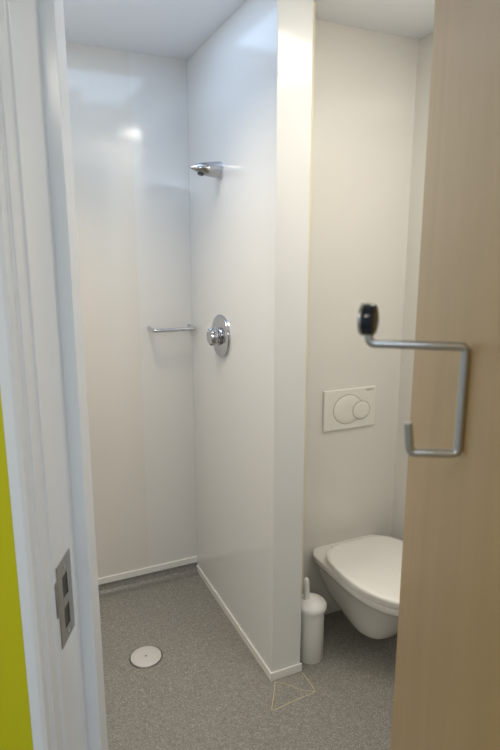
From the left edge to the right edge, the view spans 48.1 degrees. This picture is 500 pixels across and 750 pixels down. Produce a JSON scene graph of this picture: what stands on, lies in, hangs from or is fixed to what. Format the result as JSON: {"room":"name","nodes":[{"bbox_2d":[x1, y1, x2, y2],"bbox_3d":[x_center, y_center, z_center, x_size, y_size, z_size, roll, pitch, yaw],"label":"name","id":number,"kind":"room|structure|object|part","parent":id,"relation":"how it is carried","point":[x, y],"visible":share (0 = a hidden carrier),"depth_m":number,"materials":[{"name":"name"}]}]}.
{"room":"bathroom","nodes":[
{"label":"bathroom","id":0,"kind":"room"},
{"bbox_2d":[0,391,32,749],"bbox_3d":[0.100,0.136,1.039,4.200,2.275,0.220,0,12,0],"label":"wall","id":1,"kind":"structure","parent":0,"point":[15,719],"depth_m":1.00,"materials":[{"name":"yellow paint"}]},
{"bbox_2d":[0,0,107,749],"bbox_3d":[0.004,0.214,1.047,0.796,2.120,0.246,0,12,0],"label":"trim","id":2,"kind":"structure","parent":1,"relation":"attached to","point":[43,389],"depth_m":0.99,"materials":[{"name":"paint"}]},
{"bbox_3d":[-0.359,0.436,1.084,0.004,0.170,0.088,0,12,1],"label":"strike plate","id":3,"kind":"part","parent":2,"relation":"part of","materials":[{"name":"silver metal"}]},
{"bbox_2d":[391,0,499,749],"bbox_3d":[0.237,0.322,0.671,0.076,2.040,0.684,3,12,13],"label":"door","id":4,"kind":"structure","parent":1,"relation":"in","point":[447,683],"depth_m":0.57,"materials":[{"name":"brown wood"}]},
{"bbox_2d":[357,303,470,457],"bbox_3d":[0.149,0.007,0.518,0.100,0.145,0.031,4,12,18],"label":"coat hook","id":5,"kind":"object","parent":4,"relation":"attached to","point":[368,314],"visible":1,"depth_m":0.51,"materials":[{"name":"silver metal"}]},
{"bbox_2d":[66,42,196,577],"bbox_3d":[-0.662,-0.138,2.376,1.078,2.275,0.102,-5,13,-24],"label":"wall","id":6,"kind":"structure","parent":0,"point":[129,110],"depth_m":2.37,"materials":[{"name":"white plastic"}]},
{"bbox_2d":[98,556,198,597],"bbox_3d":[-0.640,0.954,2.530,0.860,0.073,0.045,-5,13,-24],"label":"baseboard","id":7,"kind":"structure","parent":6,"relation":"attached to","point":[183,568],"depth_m":2.61,"materials":[{"name":"white plastic"}]},
{"bbox_2d":[147,324,195,332],"bbox_3d":[-0.335,-0.201,2.410,0.196,0.020,0.095,-5,13,-24],"label":"rail","id":8,"kind":"object","parent":6,"relation":"attached to","point":[189,327],"visible":1,"depth_m":2.37,"materials":[{"name":"silver metal"}]},
{"bbox_2d":[99,574,396,749],"bbox_3d":[0.083,1.535,0.130,5.800,0.100,5.600,-5,13,-24],"label":"floor","id":9,"kind":"structure","parent":0,"point":[207,690],"depth_m":1.98,"materials":[{"name":"grey plastic"}]},
{"bbox_2d":[129,645,162,668],"bbox_3d":[-0.396,1.070,2.131,0.126,0.006,0.126,-5,13,-24],"label":"floor drain","id":10,"kind":"object","parent":9,"relation":"on","point":[143,657],"visible":1,"depth_m":2.12,"materials":[{"name":"grey metal"}]},
{"bbox_2d":[271,673,315,710],"bbox_3d":[0.134,1.107,1.964,0.181,0.002,0.116,-5,13,-24],"label":"string","id":11,"kind":"object","parent":9,"relation":"on","point":[302,673],"depth_m":1.96,"materials":[{"name":"beige fabric"}]},
{"bbox_2d":[300,577,326,664],"bbox_3d":[0.229,0.908,2.104,0.115,0.335,0.115,-5,13,-24],"label":"toilet brush","id":12,"kind":"object","parent":9,"relation":"on","point":[313,605],"visible":0.87,"depth_m":2.07,"materials":[{"name":"white plastic"}]},
{"bbox_3d":[0.211,0.791,2.072,0.026,0.094,0.022,-5,13,-24],"label":"handle","id":13,"kind":"part","parent":12,"relation":"part of","materials":[{"name":"white plastic"}]},
{"bbox_3d":[0.229,0.845,2.091,0.115,0.041,0.115,-5,13,-24],"label":"holder lid","id":14,"kind":"part","parent":12,"relation":"part of","materials":[{"name":"white plastic"}]},
{"bbox_2d":[63,0,434,59],"bbox_3d":[0.083,-0.791,-0.348,5.800,0.100,5.600,-5,13,-24],"label":"ceiling","id":15,"kind":"structure","parent":0,"point":[176,29],"depth_m":1.90,"materials":[{"name":"white paint"}]},
{"bbox_2d":[187,0,313,671],"bbox_3d":[-0.037,-0.096,2.169,0.118,2.275,0.807,-5,13,-24],"label":"wall partition","id":16,"kind":"structure","parent":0,"point":[249,85],"depth_m":1.94,"materials":[{"name":"white plastic"}]},
{"bbox_2d":[190,161,222,179],"bbox_3d":[-0.162,-0.743,2.030,0.118,0.066,0.066,-5,13,-24],"label":"shower head","id":17,"kind":"object","parent":16,"relation":"attached to","point":[214,169],"depth_m":2.02,"materials":[{"name":"silver metal"}]},
{"bbox_2d":[206,314,230,357],"bbox_3d":[-0.133,-0.149,2.163,0.057,0.168,0.176,-5,13,-24],"label":"shower valve","id":18,"kind":"object","parent":16,"relation":"attached to","point":[218,336],"visible":1,"depth_m":2.13,"materials":[{"name":"silver metal"}]},
{"bbox_3d":[-0.146,-0.148,2.157,0.028,0.073,0.073,-5,13,-24],"label":"knob","id":19,"kind":"part","parent":18,"relation":"part of","materials":[{"name":"silver metal"}]},
{"bbox_2d":[196,565,301,680],"bbox_3d":[-0.035,1.004,2.388,0.128,0.032,0.805,-5,13,-24],"label":"baseboard","id":20,"kind":"structure","parent":16,"relation":"attached to","point":[290,670],"depth_m":2.15,"materials":[{"name":"white plastic"}]},
{"bbox_2d":[301,2,315,594],"bbox_3d":[0.145,-0.065,2.020,0.087,2.275,0.111,-5,13,-24],"label":"trim","id":21,"kind":"structure","parent":16,"relation":"attached to","point":[314,5],"depth_m":1.93,"materials":[{"name":"beige"}]},
{"bbox_2d":[303,19,417,614],"bbox_3d":[0.377,-0.110,2.237,0.692,2.275,0.100,-5,13,-24],"label":"wall","id":22,"kind":"structure","parent":0,"point":[365,80],"depth_m":2.13,"materials":[{"name":"white paint"}]},
{"bbox_2d":[322,386,375,431],"bbox_3d":[0.399,0.134,2.232,0.246,0.164,0.017,-5,13,-24],"label":"flush plate","id":23,"kind":"object","parent":22,"relation":"attached to","point":[350,407],"visible":1,"depth_m":2.22,"materials":[{"name":"white plastic"}]},
{"bbox_2d":[313,535,402,639],"bbox_3d":[0.507,0.850,2.139,0.374,0.290,0.534,-5,13,-24],"label":"toilet","id":24,"kind":"object","parent":22,"relation":"attached to","point":[362,575],"visible":0.75,"depth_m":2.09,"materials":[{"name":"white ceramic"}]},
{"bbox_3d":[0.519,0.742,2.090,0.354,0.015,0.449,-5,13,-24],"label":"seat","id":25,"kind":"part","parent":24,"relation":"part of","materials":[{"name":"white plastic"}]},
{"bbox_3d":[0.520,0.721,2.084,0.374,0.016,0.472,-5,13,-24],"label":"lid","id":26,"kind":"part","parent":24,"relation":"part of","materials":[{"name":"white plastic"}]},
{"bbox_2d":[391,33,432,540],"bbox_3d":[0.949,-0.001,1.710,0.100,2.275,1.356,-5,13,-24],"label":"wall","id":27,"kind":"structure","parent":0,"point":[425,44],"depth_m":2.19,"materials":[{"name":"white paint"}]}
]}

